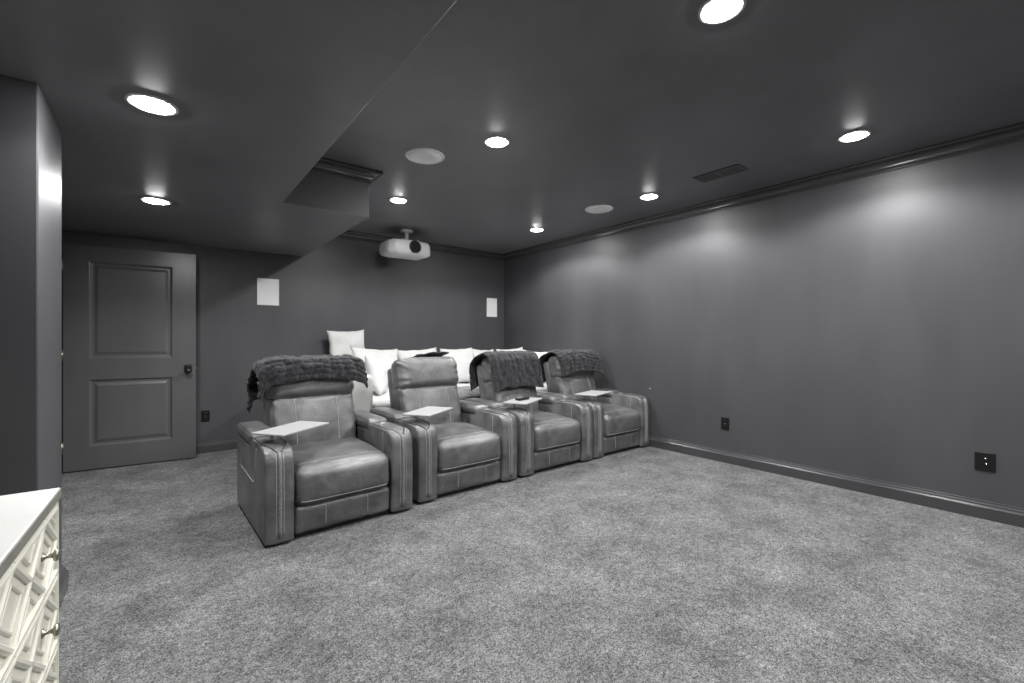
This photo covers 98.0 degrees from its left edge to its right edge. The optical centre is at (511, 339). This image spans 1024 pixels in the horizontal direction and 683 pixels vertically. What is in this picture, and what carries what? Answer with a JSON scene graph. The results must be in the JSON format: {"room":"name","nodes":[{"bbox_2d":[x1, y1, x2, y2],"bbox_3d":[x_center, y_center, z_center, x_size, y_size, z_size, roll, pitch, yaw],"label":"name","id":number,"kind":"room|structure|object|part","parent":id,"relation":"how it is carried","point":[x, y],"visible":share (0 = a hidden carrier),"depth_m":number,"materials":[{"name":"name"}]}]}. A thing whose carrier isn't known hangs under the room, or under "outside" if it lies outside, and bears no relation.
{"room":"home theater","nodes":[
{"label":"home theater","id":0,"kind":"room"},
{"bbox_2d":[0,75,61,569],"bbox_3d":[-2.117,0.098,1.788,0.374,2.164,0.499,0,0,-38],"label":"wall pier","id":1,"kind":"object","parent":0,"point":[30,134],"visible":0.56,"depth_m":1.69,"materials":[{"name":"paint"}]},
{"bbox_2d":[59,565,68,609],"bbox_3d":[-2.109,1.121,1.795,0.396,0.119,0.543,0,0,-38],"label":"baseboard","id":2,"kind":"structure","parent":1,"relation":"attached to","point":[63,573],"depth_m":2.04,"materials":[{"name":"paint"}]},
{"bbox_2d":[0,0,456,256],"bbox_3d":[-1.275,-1.167,1.065,3.307,0.366,8.050,0,0,-38],"label":"ceiling","id":3,"kind":"structure","parent":0,"point":[261,90],"depth_m":1.83,"materials":[{"name":"paint"}]},
{"bbox_2d":[124,93,178,115],"bbox_3d":[-1.502,-0.978,1.859,0.180,0.012,0.180,0,0,-38],"label":"recessed light","id":4,"kind":"object","parent":3,"relation":"in","point":[148,103],"visible":1,"depth_m":1.84,"materials":[{"name":"white glass"}]},
{"bbox_2d":[139,197,171,204],"bbox_3d":[-2.518,-0.978,3.147,0.180,0.012,0.180,0,0,-38],"label":"recessed light","id":5,"kind":"object","parent":3,"relation":"in","point":[152,200],"visible":1,"depth_m":3.12,"materials":[{"name":"white glass"}]},
{"bbox_2d":[62,231,503,457],"bbox_3d":[-2.624,-0.085,5.186,6.270,2.530,0.100,0,0,-38],"label":"wall","id":6,"kind":"structure","parent":0,"point":[439,300],"depth_m":5.30,"materials":[{"name":"paint"}]},
{"bbox_2d":[62,438,236,471],"bbox_3d":[-2.095,1.121,5.524,5.020,0.119,0.022,0,0,-38],"label":"baseboard","id":7,"kind":"structure","parent":6,"relation":"attached to","point":[231,443],"depth_m":4.70,"materials":[{"name":"paint"}]},
{"bbox_2d":[201,410,209,421],"bbox_3d":[-3.208,0.796,4.658,0.075,0.118,0.011,0,0,-38],"label":"wall outlet","id":8,"kind":"object","parent":6,"relation":"attached to","point":[205,415],"visible":1,"depth_m":4.66,"materials":[{"name":"black plastic"}]},
{"bbox_2d":[257,278,278,305],"bbox_3d":[-2.750,-0.542,5.018,0.221,0.300,0.009,0,0,-38],"label":"wall speaker","id":9,"kind":"object","parent":6,"relation":"attached to","point":[267,289],"visible":1,"depth_m":5.01,"materials":[{"name":"white plastic"}]},
{"bbox_2d":[487,298,496,316],"bbox_3d":[-0.314,-0.506,6.928,0.195,0.292,0.009,0,0,-38],"label":"wall speaker","id":10,"kind":"object","parent":6,"relation":"attached to","point":[491,302],"visible":1,"depth_m":6.93,"materials":[{"name":"white plastic"}]},
{"bbox_2d":[59,446,1023,682],"bbox_3d":[-0.070,1.220,2.010,6.370,0.080,8.250,0,0,-38],"label":"floor","id":11,"kind":"structure","parent":0,"point":[645,564],"depth_m":2.13,"materials":[{"name":"grey carpet"}]},
{"bbox_2d":[0,488,61,682],"bbox_3d":[-1.312,0.822,0.896,0.481,0.716,0.948,0,0,-37],"label":"dresser","id":12,"kind":"object","parent":11,"relation":"on","point":[29,521],"visible":1,"depth_m":1.17,"materials":[{"name":"beige paint"}]},
{"bbox_3d":[-1.155,0.616,1.014,0.014,0.210,0.902,0,0,-37],"label":"drawer","id":13,"kind":"part","parent":12,"relation":"part of","materials":[{"name":"beige paint"}]},
{"bbox_3d":[-1.155,0.831,1.014,0.014,0.210,0.902,0,0,-37],"label":"drawer","id":14,"kind":"part","parent":12,"relation":"part of","materials":[{"name":"beige paint"}]},
{"bbox_3d":[-1.316,0.831,1.270,0.038,0.036,0.036,0,0,-37],"label":"knob","id":15,"kind":"part","parent":12,"relation":"part of","materials":[{"name":"grey metal"}]},
{"bbox_3d":[-1.316,0.616,1.270,0.038,0.036,0.036,0,0,-37],"label":"knob","id":16,"kind":"part","parent":12,"relation":"part of","materials":[{"name":"grey metal"}]},
{"bbox_2d":[236,378,412,545],"bbox_3d":[-1.343,0.666,3.140,0.963,1.027,0.977,0,0,-40],"label":"recliner","id":17,"kind":"object","parent":11,"relation":"on","point":[315,463],"visible":0.84,"depth_m":2.90,"materials":[{"name":"grey leather"}]},
{"bbox_3d":[-1.758,0.634,3.059,0.172,0.100,0.532,0,0,-40],"label":"armrest lid","id":18,"kind":"part","parent":17,"relation":"part of","materials":[{"name":"grey leather"}]},
{"bbox_3d":[-1.622,0.888,2.897,0.157,0.553,0.922,0,0,-40],"label":"armrest","id":19,"kind":"part","parent":17,"relation":"part of","materials":[{"name":"grey leather"}]},
{"bbox_2d":[251,421,328,440],"bbox_3d":[-1.386,0.593,2.807,0.463,0.085,0.427,0,0,-38],"label":"tray","id":20,"kind":"object","parent":17,"relation":"on","point":[275,433],"depth_m":2.77,"materials":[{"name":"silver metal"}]},
{"bbox_2d":[246,354,367,412],"bbox_3d":[-1.550,0.324,3.398,0.790,0.434,0.448,0,0,-40],"label":"throw blanket","id":21,"kind":"object","parent":17,"relation":"on","point":[267,372],"visible":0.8,"depth_m":3.25,"materials":[{"name":"grey fabric"}]},
{"bbox_2d":[266,394,356,444],"bbox_3d":[-1.486,0.626,3.329,0.611,0.455,0.295,0,0,-40],"label":"cushion","id":22,"kind":"object","parent":17,"relation":"on","point":[281,409],"depth_m":3.24,"materials":[{"name":"grey leather"}]},
{"bbox_3d":[-1.240,0.867,3.035,0.604,0.279,0.676,0,0,-40],"label":"seat","id":23,"kind":"part","parent":17,"relation":"part of","materials":[{"name":"grey leather"}]},
{"bbox_3d":[-1.174,0.635,3.550,0.173,0.101,0.531,0,0,-40],"label":"armrest lid","id":24,"kind":"part","parent":17,"relation":"part of","materials":[{"name":"grey leather"}]},
{"bbox_3d":[-1.038,0.888,3.388,0.157,0.553,0.922,0,0,-40],"label":"armrest","id":25,"kind":"part","parent":17,"relation":"part of","materials":[{"name":"grey leather"}]},
{"bbox_2d":[370,357,516,501],"bbox_3d":[-0.607,0.666,3.809,0.962,1.027,0.977,0,0,-39],"label":"recliner","id":26,"kind":"object","parent":11,"relation":"on","point":[458,445],"visible":0.96,"depth_m":3.66,"materials":[{"name":"grey leather"}]},
{"bbox_3d":[-1.023,0.634,3.735,0.172,0.100,0.532,0,0,-39],"label":"armrest lid","id":27,"kind":"part","parent":26,"relation":"part of","materials":[{"name":"grey leather"}]},
{"bbox_3d":[-0.890,0.888,3.571,0.157,0.553,0.922,0,0,-39],"label":"armrest","id":28,"kind":"part","parent":26,"relation":"part of","materials":[{"name":"grey leather"}]},
{"bbox_2d":[402,406,452,420],"bbox_3d":[-0.652,0.593,3.474,0.465,0.085,0.417,0,0,-38],"label":"tray","id":29,"kind":"object","parent":26,"relation":"on","point":[428,411],"depth_m":3.42,"materials":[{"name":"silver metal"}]},
{"bbox_2d":[393,385,461,423],"bbox_3d":[-0.747,0.626,4.000,0.611,0.455,0.295,0,0,-39],"label":"cushion","id":30,"kind":"object","parent":26,"relation":"on","point":[406,398],"depth_m":3.90,"materials":[{"name":"grey leather"}]},
{"bbox_2d":[413,351,448,356],"bbox_3d":[-0.784,0.374,4.180,0.292,0.535,0.258,0,0,-39],"label":"throw blanket","id":31,"kind":"object","parent":26,"relation":"on","point":[430,354],"visible":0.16,"depth_m":4.14,"materials":[{"name":"black fabric"}]},
{"bbox_3d":[-0.506,0.867,3.702,0.604,0.279,0.676,0,0,-39],"label":"seat","id":32,"kind":"part","parent":26,"relation":"part of","materials":[{"name":"grey leather"}]},
{"bbox_3d":[-0.431,0.635,4.215,0.173,0.101,0.531,0,0,-39],"label":"armrest lid","id":33,"kind":"part","parent":26,"relation":"part of","materials":[{"name":"grey leather"}]},
{"bbox_3d":[-0.298,0.888,4.052,0.157,0.553,0.922,0,0,-39],"label":"armrest","id":34,"kind":"part","parent":26,"relation":"part of","materials":[{"name":"grey leather"}]},
{"bbox_2d":[465,357,592,476],"bbox_3d":[0.142,0.666,4.419,0.960,1.027,0.977,0,0,-39],"label":"recliner","id":35,"kind":"object","parent":11,"relation":"on","point":[553,431],"visible":0.65,"depth_m":4.17,"materials":[{"name":"grey leather"}]},
{"bbox_3d":[-0.277,0.634,4.348,0.172,0.100,0.532,0,0,-39],"label":"armrest lid","id":36,"kind":"part","parent":35,"relation":"part of","materials":[{"name":"grey leather"}]},
{"bbox_2d":[469,350,543,392],"bbox_3d":[-0.061,0.318,4.652,0.662,0.418,0.476,0,0,-39],"label":"throw blanket","id":37,"kind":"object","parent":35,"relation":"on","point":[511,369],"visible":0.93,"depth_m":4.53,"materials":[{"name":"grey fabric"}]},
{"bbox_2d":[483,382,539,410],"bbox_3d":[0.002,0.626,4.611,0.611,0.455,0.295,0,0,-39],"label":"cushion","id":38,"kind":"object","parent":35,"relation":"on","point":[506,394],"depth_m":4.49,"materials":[{"name":"grey leather"}]},
{"bbox_3d":[-0.145,0.888,4.182,0.157,0.553,0.922,0,0,-39],"label":"armrest","id":39,"kind":"part","parent":35,"relation":"part of","materials":[{"name":"grey leather"}]},
{"bbox_2d":[515,397,529,400],"bbox_3d":[0.096,0.537,4.084,0.052,0.020,0.150,0,0,42],"label":"remote control","id":40,"kind":"object","parent":35,"relation":"on","point":[520,398],"visible":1,"depth_m":4.06,"materials":[{"name":"black plastic"}]},
{"bbox_2d":[503,397,541,408],"bbox_3d":[0.102,0.593,4.077,0.467,0.085,0.395,0,0,-38],"label":"tray","id":41,"kind":"object","parent":35,"relation":"on","point":[513,402],"depth_m":3.98,"materials":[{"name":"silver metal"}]},
{"bbox_3d":[0.320,0.635,4.823,0.173,0.101,0.531,0,0,-39],"label":"armrest lid","id":42,"kind":"part","parent":35,"relation":"part of","materials":[{"name":"grey leather"}]},
{"bbox_3d":[0.241,0.867,4.311,0.604,0.279,0.676,0,0,-39],"label":"seat","id":43,"kind":"part","parent":35,"relation":"part of","materials":[{"name":"grey leather"}]},
{"bbox_3d":[0.452,0.888,4.658,0.157,0.553,0.922,0,0,-39],"label":"armrest","id":44,"kind":"part","parent":35,"relation":"part of","materials":[{"name":"grey leather"}]},
{"bbox_2d":[537,355,648,457],"bbox_3d":[0.879,0.666,5.010,0.953,1.027,0.977,0,0,-38],"label":"recliner","id":45,"kind":"object","parent":11,"relation":"on","point":[620,420],"visible":0.69,"depth_m":4.85,"materials":[{"name":"grey leather"}]},
{"bbox_3d":[0.458,0.634,4.941,0.172,0.100,0.532,0,0,-38],"label":"armrest lid","id":46,"kind":"part","parent":45,"relation":"part of","materials":[{"name":"grey leather"}]},
{"bbox_2d":[539,349,603,382],"bbox_3d":[0.691,0.313,5.274,0.723,0.418,0.457,0,0,-38],"label":"throw blanket","id":47,"kind":"object","parent":45,"relation":"on","point":[570,361],"visible":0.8,"depth_m":5.14,"materials":[{"name":"grey fabric"}]},
{"bbox_2d":[551,375,597,400],"bbox_3d":[0.739,0.626,5.201,0.611,0.455,0.295,0,0,-38],"label":"cushion","id":48,"kind":"object","parent":45,"relation":"on","point":[570,384],"depth_m":5.07,"materials":[{"name":"grey leather"}]},
{"bbox_3d":[0.588,0.888,4.774,0.157,0.553,0.922,0,0,-38],"label":"armrest","id":49,"kind":"part","parent":45,"relation":"part of","materials":[{"name":"grey leather"}]},
{"bbox_2d":[575,390,610,399],"bbox_3d":[0.850,0.593,4.651,0.458,0.085,0.343,0,0,-38],"label":"tray","id":50,"kind":"object","parent":45,"relation":"on","point":[595,393],"depth_m":4.58,"materials":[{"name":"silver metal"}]},
{"bbox_3d":[1.058,0.635,5.411,0.173,0.101,0.531,0,0,-38],"label":"armrest lid","id":51,"kind":"part","parent":45,"relation":"part of","materials":[{"name":"grey leather"}]},
{"bbox_3d":[0.975,0.867,4.899,0.604,0.279,0.676,0,0,-38],"label":"seat","id":52,"kind":"part","parent":45,"relation":"part of","materials":[{"name":"grey leather"}]},
{"bbox_3d":[1.189,0.888,5.245,0.157,0.553,0.922,0,0,-38],"label":"armrest","id":53,"kind":"part","parent":45,"relation":"part of","materials":[{"name":"grey leather"}]},
{"bbox_2d":[322,0,1023,253],"bbox_3d":[0.382,-1.400,2.365,5.220,0.100,8.250,0,0,-38],"label":"ceiling","id":54,"kind":"structure","parent":0,"point":[613,103],"depth_m":2.53,"materials":[{"name":"paint"}]},
{"bbox_2d":[389,197,407,203],"bbox_3d":[-1.097,-1.344,4.300,0.180,0.012,0.180,0,0,-38],"label":"recessed light","id":55,"kind":"object","parent":54,"relation":"in","point":[399,200],"visible":1,"depth_m":4.27,"materials":[{"name":"white"}]},
{"bbox_2d":[379,229,429,259],"bbox_3d":[-1.290,-1.185,5.471,0.553,0.330,0.419,0,0,-38],"label":"projector","id":56,"kind":"object","parent":54,"relation":"attached to","point":[402,248],"visible":1,"depth_m":5.33,"materials":[{"name":"white plastic"}]},
{"bbox_2d":[380,242,386,252],"bbox_3d":[-1.542,-1.113,5.348,0.004,0.097,0.200,0,0,-38],"label":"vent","id":57,"kind":"object","parent":56,"relation":"attached to","point":[383,246],"depth_m":5.35,"materials":[{"name":"grey plastic"}]},
{"bbox_2d":[405,148,444,164],"bbox_3d":[-0.639,-1.346,3.265,0.286,0.008,0.286,0,0,-38],"label":"ceiling speaker","id":58,"kind":"object","parent":54,"relation":"attached to","point":[428,156],"visible":1,"depth_m":3.25,"materials":[{"name":"white plastic"}]},
{"bbox_2d":[484,136,509,147],"bbox_3d":[-0.103,-1.344,3.033,0.180,0.012,0.180,0,0,-38],"label":"recessed light","id":59,"kind":"object","parent":54,"relation":"in","point":[492,141],"visible":1,"depth_m":3.02,"materials":[{"name":"white"}]},
{"bbox_2d":[530,228,543,231],"bbox_3d":[0.303,-1.344,5.448,0.180,0.012,0.180,0,0,-38],"label":"recessed light","id":60,"kind":"object","parent":54,"relation":"in","point":[532,229],"visible":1,"depth_m":5.42,"materials":[{"name":"white"}]},
{"bbox_2d":[585,205,612,213],"bbox_3d":[0.896,-1.346,4.586,0.286,0.008,0.286,0,0,-38],"label":"ceiling speaker","id":61,"kind":"object","parent":54,"relation":"attached to","point":[596,209],"visible":1,"depth_m":4.58,"materials":[{"name":"white plastic"}]},
{"bbox_2d":[587,206,610,212],"bbox_3d":[0.896,-1.344,4.586,0.252,0.004,0.252,0,0,-38],"label":"grille","id":62,"kind":"object","parent":61,"relation":"attached to","point":[591,209],"depth_m":4.58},
{"bbox_2d":[639,193,658,199],"bbox_3d":[1.290,-1.344,4.189,0.180,0.012,0.180,0,0,-38],"label":"recessed light","id":63,"kind":"object","parent":54,"relation":"in","point":[650,196],"visible":1,"depth_m":4.17,"materials":[{"name":"white glass"}]},
{"bbox_2d":[693,164,747,182],"bbox_3d":[1.683,-1.344,3.607,0.170,0.011,0.370,0,0,-38],"label":"ceiling vent","id":64,"kind":"object","parent":54,"relation":"in","point":[737,168],"visible":1,"depth_m":3.58,"materials":[{"name":"metal"}]},
{"bbox_2d":[698,0,745,24],"bbox_3d":[0.853,-1.344,1.813,0.180,0.012,0.180,0,0,-38],"label":"recessed light","id":65,"kind":"object","parent":54,"relation":"in","point":[711,12],"visible":1,"depth_m":1.81,"materials":[{"name":"white"}]},
{"bbox_2d":[837,130,871,142],"bbox_3d":[2.265,-1.344,2.945,0.180,0.012,0.180,0,0,-38],"label":"recessed light","id":66,"kind":"object","parent":54,"relation":"in","point":[857,135],"visible":1,"depth_m":2.93,"materials":[{"name":"white"}]},
{"bbox_2d":[504,140,1023,507],"bbox_3d":[2.397,-0.085,3.944,0.100,2.530,8.250,0,0,-38],"label":"wall","id":67,"kind":"structure","parent":0,"point":[872,326],"depth_m":3.63,"materials":[{"name":"paint"}]},
{"bbox_2d":[310,122,1023,260],"bbox_3d":[0.943,-1.305,2.804,3.596,0.090,8.050,0,0,-38],"label":"trim","id":68,"kind":"structure","parent":67,"relation":"attached to","point":[1012,133],"depth_m":3.65,"materials":[{"name":"paint"}]},
{"bbox_2d":[721,417,728,429],"bbox_3d":[2.054,0.806,4.292,0.011,0.118,0.075,0,0,-38],"label":"wall outlet","id":69,"kind":"object","parent":67,"relation":"attached to","point":[724,421],"visible":1,"depth_m":4.29,"materials":[{"name":"black plastic"}]},
{"bbox_2d":[648,435,1023,527],"bbox_3d":[2.349,1.121,3.907,0.022,0.119,8.050,0,0,-38],"label":"baseboard","id":70,"kind":"structure","parent":67,"relation":"attached to","point":[991,511],"depth_m":3.44,"materials":[{"name":"paint"}]},
{"bbox_2d":[975,451,995,472],"bbox_3d":[3.117,0.804,2.933,0.014,0.122,0.095,0,0,-38],"label":"cable plate","id":71,"kind":"object","parent":67,"relation":"attached to","point":[983,461],"visible":1,"depth_m":2.93,"materials":[{"name":"black plastic"}]},
{"bbox_3d":[-0.866,1.090,5.441,3.152,0.180,1.632,0,0,-38],"label":"floor","id":72,"kind":"structure","parent":0,"visible":0},
{"bbox_2d":[352,374,547,411],"bbox_3d":[-0.824,0.640,5.511,2.973,0.743,1.540,0,0,-38],"label":"sofa","id":73,"kind":"object","parent":72,"relation":"on","point":[364,399],"visible":0.06,"depth_m":4.17,"materials":[{"name":"white fabric"}]},
{"bbox_2d":[326,330,364,355],"bbox_3d":[-2.006,0.081,5.419,0.482,0.424,0.171,0,0,-44],"label":"throw pillow","id":74,"kind":"object","parent":73,"relation":"on","point":[340,343],"visible":0.67,"depth_m":5.34,"materials":[{"name":"white fabric"}]},
{"bbox_3d":[-1.879,0.664,4.691,0.298,0.692,1.507,0,0,-38],"label":"armrest","id":75,"kind":"part","parent":73,"relation":"part of","materials":[{"name":"white fabric"}]},
{"bbox_2d":[350,346,397,384],"bbox_3d":[-1.613,0.325,5.331,0.651,0.506,0.252,0,0,-43],"label":"throw pillow","id":76,"kind":"object","parent":73,"relation":"on","point":[386,358],"visible":0.37,"depth_m":5.31,"materials":[{"name":"white fabric"}]},
{"bbox_2d":[365,355,387,394],"bbox_3d":[-1.443,0.380,4.740,0.210,0.462,0.444,0,0,-7],"label":"throw pillow","id":77,"kind":"object","parent":73,"relation":"on","point":[373,367],"visible":0.88,"depth_m":4.58,"materials":[{"name":"white fabric"}]},
{"bbox_2d":[373,387,390,407],"bbox_3d":[-1.355,0.665,4.922,0.826,0.205,1.268,0,0,-38],"label":"seat cushion","id":78,"kind":"object","parent":73,"relation":"on","point":[383,400],"depth_m":4.31,"materials":[{"name":"white fabric"}]},
{"bbox_2d":[397,347,436,357],"bbox_3d":[-1.170,0.335,5.673,0.589,0.480,0.238,0,0,-33],"label":"throw pillow","id":79,"kind":"object","parent":73,"relation":"on","point":[401,354],"visible":0.2,"depth_m":5.62,"materials":[{"name":"white fabric"}]},
{"bbox_2d":[440,347,472,382],"bbox_3d":[-0.708,0.345,5.976,0.524,0.490,0.223,0,0,-42],"label":"throw pillow","id":80,"kind":"object","parent":73,"relation":"on","point":[463,358],"visible":0.52,"depth_m":5.92,"materials":[{"name":"white fabric"}]},
{"bbox_2d":[457,383,469,386],"bbox_3d":[-0.709,0.665,5.430,0.826,0.204,1.267,0,0,-38],"label":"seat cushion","id":81,"kind":"object","parent":73,"relation":"on","point":[458,384],"depth_m":5.69,"materials":[{"name":"white fabric"}]},
{"bbox_2d":[457,386,479,399],"bbox_3d":[-0.552,0.593,4.950,0.403,0.120,0.370,0,0,-38],"label":"throw","id":82,"kind":"object","parent":73,"relation":"on","point":[464,392],"visible":0.43,"depth_m":4.84,"materials":[{"name":"grey fabric"}]},
{"bbox_2d":[472,349,493,357],"bbox_3d":[-0.401,0.355,6.297,0.444,0.487,0.192,0,0,-41],"label":"throw pillow","id":83,"kind":"object","parent":73,"relation":"on","point":[475,352],"visible":0.12,"depth_m":6.23,"materials":[{"name":"white fabric"}]},
{"bbox_2d":[460,382,547,391],"bbox_3d":[-0.060,0.665,5.937,0.827,0.206,1.267,0,0,-38],"label":"seat cushion","id":84,"kind":"object","parent":73,"relation":"on","point":[544,388],"depth_m":5.52,"materials":[{"name":"white fabric"}]},
{"bbox_2d":[496,347,522,350],"bbox_3d":[-0.003,0.345,6.321,0.440,0.493,0.219,0,0,-11],"label":"throw pillow","id":85,"kind":"object","parent":73,"relation":"on","point":[520,348],"visible":0.12,"depth_m":6.36,"materials":[{"name":"white fabric"}]},
{"bbox_2d":[522,349,547,383],"bbox_3d":[0.291,0.360,5.945,0.484,0.466,0.204,0,0,31],"label":"throw pillow","id":86,"kind":"object","parent":73,"relation":"on","point":[539,354],"visible":0.09,"depth_m":5.90,"materials":[{"name":"white fabric"}]},
{"bbox_3d":[-1.632,0.098,0.785,0.100,2.164,8.050,0,0,-38],"label":"wall","id":87,"kind":"structure","parent":0,"visible":0},
{"bbox_2d":[62,244,196,472],"bbox_3d":[-3.546,0.159,4.163,0.983,2.018,0.106,0,0,-33],"label":"door","id":88,"kind":"structure","parent":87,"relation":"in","point":[129,350],"depth_m":4.16,"materials":[{"name":"paint"}]},
{"bbox_3d":[-3.186,0.288,4.375,0.063,0.091,0.070,0,0,-33],"label":"handle","id":89,"kind":"part","parent":88,"relation":"part of","materials":[{"name":"black metal"}]}
]}

